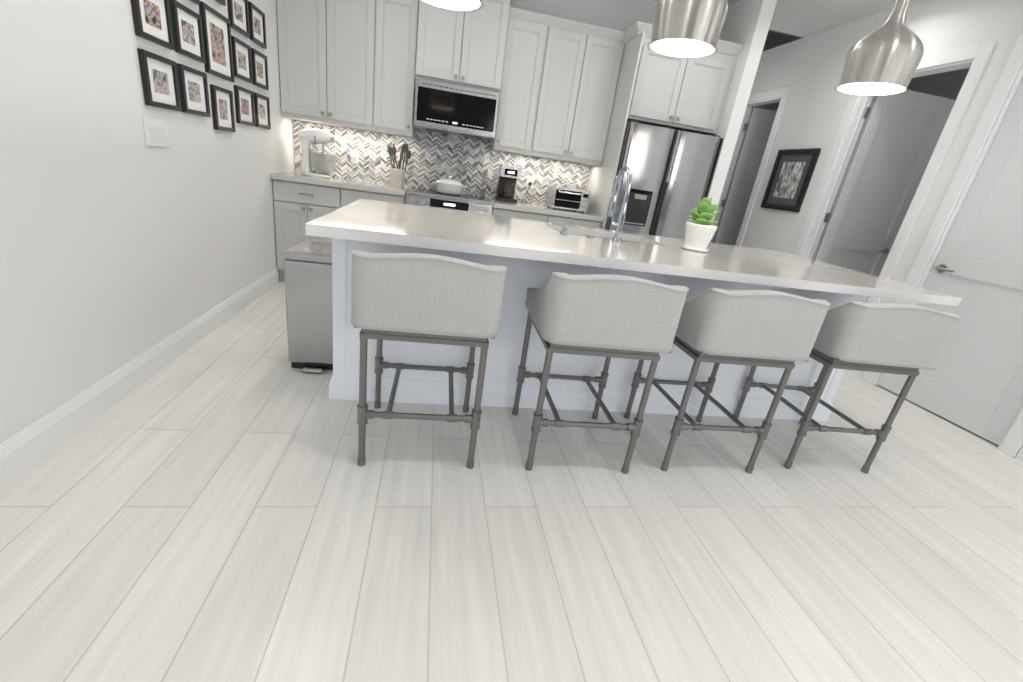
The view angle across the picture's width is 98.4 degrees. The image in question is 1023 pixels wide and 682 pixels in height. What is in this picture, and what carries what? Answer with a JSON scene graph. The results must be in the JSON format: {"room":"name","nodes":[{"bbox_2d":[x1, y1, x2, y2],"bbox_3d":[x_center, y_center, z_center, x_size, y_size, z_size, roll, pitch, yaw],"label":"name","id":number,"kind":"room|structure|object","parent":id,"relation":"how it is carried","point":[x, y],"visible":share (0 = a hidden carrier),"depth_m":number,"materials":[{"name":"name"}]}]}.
{"room":"kitchen","nodes":[
{"label":"kitchen","id":0,"kind":"room"},
{"bbox_2d":[0,0,293,443],"bbox_3d":[-1.515,-0.745,0.684,0.120,2.860,7.500,4,21,-11],"label":"wall","id":1,"kind":"structure","parent":0,"point":[122,243],"depth_m":1.82,"materials":[{"name":"white paint"}]},
{"bbox_2d":[0,268,278,489],"bbox_3d":[-1.584,0.641,0.882,0.016,0.135,6.620,4,21,-11],"label":"baseboard","id":2,"kind":"structure","parent":1,"relation":"attached to","point":[26,448],"depth_m":1.91,"materials":[{"name":"white paint"}]},
{"bbox_2d":[142,117,169,146],"bbox_3d":[-1.704,-1.001,2.128,0.014,0.120,0.185,4,21,-11],"label":"switch plate","id":3,"kind":"object","parent":1,"relation":"attached to","point":[156,132],"visible":1,"depth_m":2.11,"materials":[{"name":"white plastic"}]},
{"bbox_2d":[131,0,270,131],"bbox_3d":[-1.739,-1.757,2.619,0.022,0.935,1.585,4,21,-11],"label":"gallery","id":4,"kind":"object","parent":1,"relation":"attached to","point":[211,43],"visible":1,"depth_m":2.49,"materials":[{"name":"black"}]},
{"bbox_2d":[292,0,657,205],"bbox_3d":[-0.133,-1.967,4.439,3.825,2.860,0.120,4,21,-11],"label":"wall","id":5,"kind":"structure","parent":0,"point":[622,15],"depth_m":4.09,"materials":[{"name":"white paint"}]},
{"bbox_2d":[276,0,335,125],"bbox_3d":[-1.695,-2.446,3.746,0.431,1.068,0.328,4,21,-11],"label":"upper cabinet","id":6,"kind":"object","parent":5,"relation":"attached to","point":[306,28],"depth_m":3.63,"materials":[{"name":"grey paint"}]},
{"bbox_2d":[336,0,383,132],"bbox_3d":[-1.357,-2.422,3.811,0.502,1.068,0.328,4,21,-11],"label":"upper cabinet","id":7,"kind":"object","parent":5,"relation":"attached to","point":[359,23],"depth_m":3.70,"materials":[{"name":"grey paint"}]},
{"bbox_2d":[380,0,415,137],"bbox_3d":[-1.036,-2.398,3.873,0.400,1.068,0.328,4,21,-11],"label":"upper cabinet","id":8,"kind":"object","parent":5,"relation":"attached to","point":[399,15],"depth_m":3.74,"materials":[{"name":"grey paint"}]},
{"bbox_2d":[412,0,475,86],"bbox_3d":[-0.585,-2.620,3.824,0.427,0.719,0.388,4,21,-11],"label":"upper cabinet","id":9,"kind":"object","parent":5,"relation":"attached to","point":[443,37],"depth_m":3.68,"materials":[{"name":"grey paint"}]},
{"bbox_2d":[413,78,499,139],"bbox_3d":[-0.507,-2.094,4.030,0.717,0.371,0.421,4,21,-11],"label":"microwave","id":10,"kind":"object","parent":9,"relation":"attached to","point":[446,108],"visible":1,"depth_m":3.84,"materials":[{"name":"silver metal"}]},
{"bbox_2d":[468,0,511,95],"bbox_3d":[-0.285,-2.598,3.881,0.426,0.719,0.388,4,21,-11],"label":"upper cabinet","id":11,"kind":"object","parent":5,"relation":"attached to","point":[491,23],"depth_m":3.74,"materials":[{"name":"grey paint"}]},
{"bbox_2d":[490,12,559,156],"bbox_3d":[0.089,-2.316,4.089,0.419,1.068,0.328,4,21,-11],"label":"upper cabinet","id":12,"kind":"object","parent":5,"relation":"attached to","point":[522,107],"depth_m":3.94,"materials":[{"name":"grey paint"}]},
{"bbox_2d":[536,20,595,162],"bbox_3d":[0.398,-2.294,4.148,0.484,1.068,0.328,4,21,-11],"label":"upper cabinet","id":13,"kind":"object","parent":5,"relation":"attached to","point":[572,91],"depth_m":4.00,"materials":[{"name":"grey paint"}]},
{"bbox_2d":[576,28,627,167],"bbox_3d":[0.719,-2.271,4.209,0.411,1.068,0.328,4,21,-11],"label":"upper cabinet","id":14,"kind":"object","parent":5,"relation":"attached to","point":[608,58],"depth_m":4.06,"materials":[{"name":"grey paint"}]},
{"bbox_2d":[612,23,695,128],"bbox_3d":[1.248,-2.381,4.088,0.511,0.696,0.628,4,21,-11],"label":"upper cabinet","id":15,"kind":"object","parent":5,"relation":"attached to","point":[653,90],"depth_m":3.83,"materials":[{"name":"grey paint"}]},
{"bbox_2d":[672,39,743,134],"bbox_3d":[1.633,-2.353,4.162,0.518,0.696,0.628,4,21,-11],"label":"upper cabinet","id":16,"kind":"object","parent":5,"relation":"attached to","point":[711,80],"depth_m":3.90,"materials":[{"name":"grey paint"}]},
{"bbox_2d":[0,280,1022,681],"bbox_3d":[1.452,0.661,2.327,6.750,0.100,8.590,4,21,-11],"label":"floor","id":17,"kind":"structure","parent":0,"point":[218,504],"depth_m":1.52,"materials":[{"name":"white wood"}]},
{"bbox_2d":[282,240,332,372],"bbox_3d":[-1.093,-0.195,2.519,0.283,0.665,0.394,4,21,-11],"label":"trash can","id":18,"kind":"object","parent":17,"relation":"on","point":[308,282],"visible":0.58,"depth_m":2.37,"materials":[{"name":"silver metal"}]},
{"bbox_2d":[273,180,349,280],"bbox_3d":[-1.788,-1.026,4.139,0.602,0.879,0.628,4,21,-11],"label":"base cabinet","id":19,"kind":"object","parent":17,"relation":"on","point":[301,199],"depth_m":3.77,"materials":[{"name":"grey paint"}]},
{"bbox_2d":[270,172,407,195],"bbox_3d":[-1.492,-1.427,4.002,1.073,0.040,0.654,4,21,-11],"label":"countertop","id":20,"kind":"structure","parent":19,"relation":"on","point":[299,178],"depth_m":3.76,"materials":[{"name":"white stone"}]},
{"bbox_2d":[297,129,339,177],"bbox_3d":[-1.731,-1.689,3.975,0.360,0.398,0.226,4,21,-11],"label":"stand mixer","id":21,"kind":"object","parent":20,"relation":"on","point":[323,164],"visible":1,"depth_m":3.92,"materials":[{"name":"white metal"}]},
{"bbox_2d":[387,143,410,187],"bbox_3d":[-1.053,-1.645,4.136,0.207,0.385,0.146,4,21,-11],"label":"utensil crock","id":22,"kind":"object","parent":20,"relation":"on","point":[397,177],"visible":1,"depth_m":4.11,"materials":[{"name":"beige ceramic"}]},
{"bbox_2d":[350,188,405,203],"bbox_3d":[-1.324,-0.992,4.228,0.597,0.879,0.628,4,21,-11],"label":"base cabinet","id":23,"kind":"object","parent":17,"relation":"on","point":[354,196],"depth_m":3.81,"materials":[{"name":"grey paint"}]},
{"bbox_2d":[351,250,506,468],"bbox_3d":[-0.364,0.032,1.881,0.537,0.890,0.551,4,21,-10],"label":"stool","id":24,"kind":"object","parent":17,"relation":"on","point":[424,298],"visible":1,"depth_m":1.55,"materials":[{"name":"fabric"}]},
{"bbox_2d":[405,187,493,214],"bbox_3d":[-0.644,-0.949,4.306,0.766,0.928,0.700,4,21,-11],"label":"range","id":25,"kind":"object","parent":17,"relation":"on","point":[436,199],"visible":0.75,"depth_m":3.90,"materials":[{"name":"silver metal"}]},
{"bbox_2d":[432,176,466,194],"bbox_3d":[-0.580,-1.464,4.144,0.322,0.160,0.262,4,21,-11],"label":"pot","id":26,"kind":"object","parent":25,"relation":"on","point":[449,186],"visible":1,"depth_m":4.06,"materials":[{"name":"white ceramic"}]},
{"bbox_2d":[491,204,557,222],"bbox_3d":[0.011,-0.895,4.485,0.585,0.879,0.628,4,21,-11],"label":"base cabinet","id":27,"kind":"object","parent":17,"relation":"on","point":[505,212],"depth_m":4.05,"materials":[{"name":"grey paint"}]},
{"bbox_2d":[486,196,601,219],"bbox_3d":[0.301,-1.297,4.346,1.043,0.040,0.654,4,21,-11],"label":"countertop","id":28,"kind":"structure","parent":27,"relation":"on","point":[546,210],"depth_m":4.10,"materials":[{"name":"white stone"}]},
{"bbox_2d":[495,164,531,202],"bbox_3d":[0.047,-1.550,4.378,0.365,0.335,0.315,4,21,-11],"label":"coffee maker","id":29,"kind":"object","parent":28,"relation":"on","point":[509,175],"visible":1,"depth_m":4.25,"materials":[{"name":"black plastic"}]},
{"bbox_2d":[545,185,590,212],"bbox_3d":[0.564,-1.424,4.430,0.355,0.205,0.347,4,21,-11],"label":"toaster oven","id":30,"kind":"object","parent":28,"relation":"on","point":[568,198],"visible":1,"depth_m":4.30,"materials":[{"name":"silver metal"}]},
{"bbox_2d":[554,216,601,228],"bbox_3d":[0.461,-0.862,4.571,0.582,0.879,0.628,4,21,-11],"label":"base cabinet","id":31,"kind":"object","parent":17,"relation":"on","point":[561,219],"depth_m":4.16,"materials":[{"name":"grey paint"}]},
{"bbox_2d":[512,272,688,473],"bbox_3d":[0.328,0.088,1.999,0.537,0.890,0.551,5,21,-9],"label":"stool","id":32,"kind":"object","parent":17,"relation":"on","point":[608,316],"visible":1,"depth_m":1.67,"materials":[{"name":"fabric"}]},
{"bbox_2d":[329,239,876,420],"bbox_3d":[0.536,-0.160,2.748,2.988,0.879,0.837,4,21,-11],"label":"kitchen island","id":33,"kind":"object","parent":17,"relation":"on","point":[504,353],"depth_m":2.34,"materials":[{"name":"white paint"}]},
{"bbox_2d":[305,199,960,305],"bbox_3d":[0.626,-0.518,2.416,2.966,0.040,1.218,4,21,-11],"label":"island countertop","id":34,"kind":"structure","parent":33,"relation":"on","point":[362,220],"depth_m":2.04,"materials":[{"name":"white stone"}]},
{"bbox_2d":[560,219,573,234],"bbox_3d":[0.298,-0.601,2.334,0.071,0.082,0.048,4,21,-11],"label":"soap pump","id":35,"kind":"object","parent":34,"relation":"on","point":[564,230],"visible":1,"depth_m":2.32,"materials":[{"name":"silver metal"}]},
{"bbox_2d":[569,231,640,242],"bbox_3d":[0.538,-0.519,2.695,0.674,0.202,0.414,4,21,-11],"label":"sink","id":36,"kind":"object","parent":34,"relation":"in","point":[570,232],"depth_m":2.83,"materials":[{"name":"silver metal"}]},
{"bbox_2d":[607,166,631,241],"bbox_3d":[0.568,-0.750,2.400,0.090,0.382,0.217,4,21,-11],"label":"faucet","id":37,"kind":"object","parent":34,"relation":"on","point":[619,225],"visible":1,"depth_m":2.35,"materials":[{"name":"silver metal"}]},
{"bbox_2d":[681,197,718,251],"bbox_3d":[1.063,-0.655,2.470,0.176,0.292,0.172,4,21,-11],"label":"potted plant","id":38,"kind":"object","parent":34,"relation":"on","point":[700,229],"visible":1,"depth_m":2.43,"materials":[{"name":"green plant"}]},
{"bbox_2d":[605,120,722,238],"bbox_3d":[1.288,-1.181,4.478,0.894,1.735,0.755,4,21,-11],"label":"fridge","id":39,"kind":"object","parent":17,"relation":"on","point":[672,170],"visible":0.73,"depth_m":3.99,"materials":[{"name":"silver metal"}]},
{"bbox_2d":[624,288,830,473],"bbox_3d":[0.961,0.129,2.134,0.537,0.890,0.551,4,21,-10],"label":"stool","id":40,"kind":"object","parent":17,"relation":"on","point":[762,328],"visible":0.96,"depth_m":1.81,"materials":[{"name":"fabric"}]},
{"bbox_2d":[734,301,960,473],"bbox_3d":[1.647,0.169,2.290,0.537,0.890,0.551,5,21,-8],"label":"stool","id":41,"kind":"object","parent":17,"relation":"on","point":[910,340],"visible":0.85,"depth_m":1.96,"materials":[{"name":"fabric"}]},
{"bbox_2d":[707,0,776,220],"bbox_3d":[1.783,-1.866,4.907,0.120,2.860,1.850,4,21,-11],"label":"wall","id":42,"kind":"structure","parent":0,"point":[747,24],"depth_m":3.85,"materials":[{"name":"white paint"}]},
{"bbox_2d":[713,102,779,240],"bbox_3d":[2.951,-2.134,6.062,2.805,2.860,0.120,4,21,-11],"label":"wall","id":43,"kind":"structure","parent":0,"point":[773,106],"depth_m":5.70,"materials":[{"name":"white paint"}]},
{"bbox_2d":[654,0,914,52],"bbox_3d":[1.851,-2.081,1.287,6.750,0.100,8.590,4,21,-11],"label":"ceiling","id":44,"kind":"structure","parent":0,"point":[804,18],"depth_m":3.90,"materials":[{"name":"white paint"}]},
{"bbox_2d":[419,0,483,11],"bbox_3d":[-0.208,-1.930,1.695,0.320,1.022,0.320,4,21,-11],"label":"pendant light","id":45,"kind":"object","parent":44,"relation":"hanging from","point":[462,5],"visible":1,"depth_m":1.99,"materials":[{"name":"white glass"}]},
{"bbox_2d":[647,0,727,57],"bbox_3d":[0.871,-1.851,1.902,0.320,1.022,0.320,4,21,-11],"label":"pendant light","id":46,"kind":"object","parent":44,"relation":"hanging from","point":[687,28],"visible":1,"depth_m":1.95,"materials":[{"name":"silver metal"}]},
{"bbox_2d":[762,30,802,51],"bbox_3d":[2.469,-3.215,4.677,0.895,0.014,0.620,4,21,-11],"label":"ceiling vent","id":47,"kind":"object","parent":44,"relation":"in","point":[774,39],"visible":0.38,"depth_m":4.58,"materials":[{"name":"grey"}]},
{"bbox_2d":[834,0,923,95],"bbox_3d":[1.924,-1.775,2.104,0.320,1.022,0.320,4,21,-11],"label":"pendant light","id":48,"kind":"object","parent":44,"relation":"hanging from","point":[885,58],"visible":1,"depth_m":2.15,"materials":[{"name":"silver metal"}]},
{"bbox_2d":[741,0,1022,381],"bbox_3d":[3.312,-0.590,2.126,0.120,2.860,8.350,4,21,-11],"label":"wall","id":49,"kind":"structure","parent":0,"point":[808,69],"depth_m":4.05,"materials":[{"name":"white paint"}]},
{"bbox_2d":[713,107,776,245],"bbox_3d":[3.068,-1.724,5.772,0.683,2.310,0.100,4,21,-11],"label":"door","id":50,"kind":"structure","parent":49,"relation":"in","point":[757,127],"depth_m":5.62,"materials":[{"name":"white paint"}]},
{"bbox_2d":[761,148,820,211],"bbox_3d":[2.844,-1.653,4.538,0.038,0.590,0.540,4,21,-11],"label":"print","id":51,"kind":"object","parent":49,"relation":"attached to","point":[790,178],"visible":1,"depth_m":4.51,"materials":[{"name":"black wood"}]},
{"bbox_2d":[710,35,1022,457],"bbox_3d":[2.983,-1.129,4.041,0.156,2.425,3.890,4,21,-11],"label":"door frame","id":52,"kind":"structure","parent":49,"relation":"attached to","point":[1011,444],"depth_m":3.24,"materials":[{"name":"white paint"}]},
{"bbox_2d":[813,89,955,276],"bbox_3d":[3.402,-1.097,4.247,0.853,2.310,0.100,4,21,-11],"label":"door","id":53,"kind":"structure","parent":49,"relation":"in","point":[900,134],"depth_m":4.11,"materials":[{"name":"white paint"}]},
{"bbox_2d":[877,79,1022,444],"bbox_3d":[3.143,-0.565,2.745,0.099,2.310,0.866,4,21,-11],"label":"door","id":54,"kind":"structure","parent":49,"relation":"in","point":[972,381],"depth_m":2.90,"materials":[{"name":"white paint"}]},
{"bbox_2d":[1015,447,1022,462],"bbox_3d":[3.369,1.429,0.702,0.016,0.135,4.230,4,21,-11],"label":"baseboard","id":55,"kind":"structure","parent":49,"relation":"attached to","point":[1019,457],"depth_m":2.64,"materials":[{"name":"white paint"}]},
{"bbox_2d":[812,68,969,259],"bbox_3d":[4.898,-0.474,2.430,0.120,2.860,8.350,4,21,-11],"label":"wall","id":56,"kind":"structure","parent":0,"point":[949,84],"depth_m":4.71,"materials":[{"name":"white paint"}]}
]}

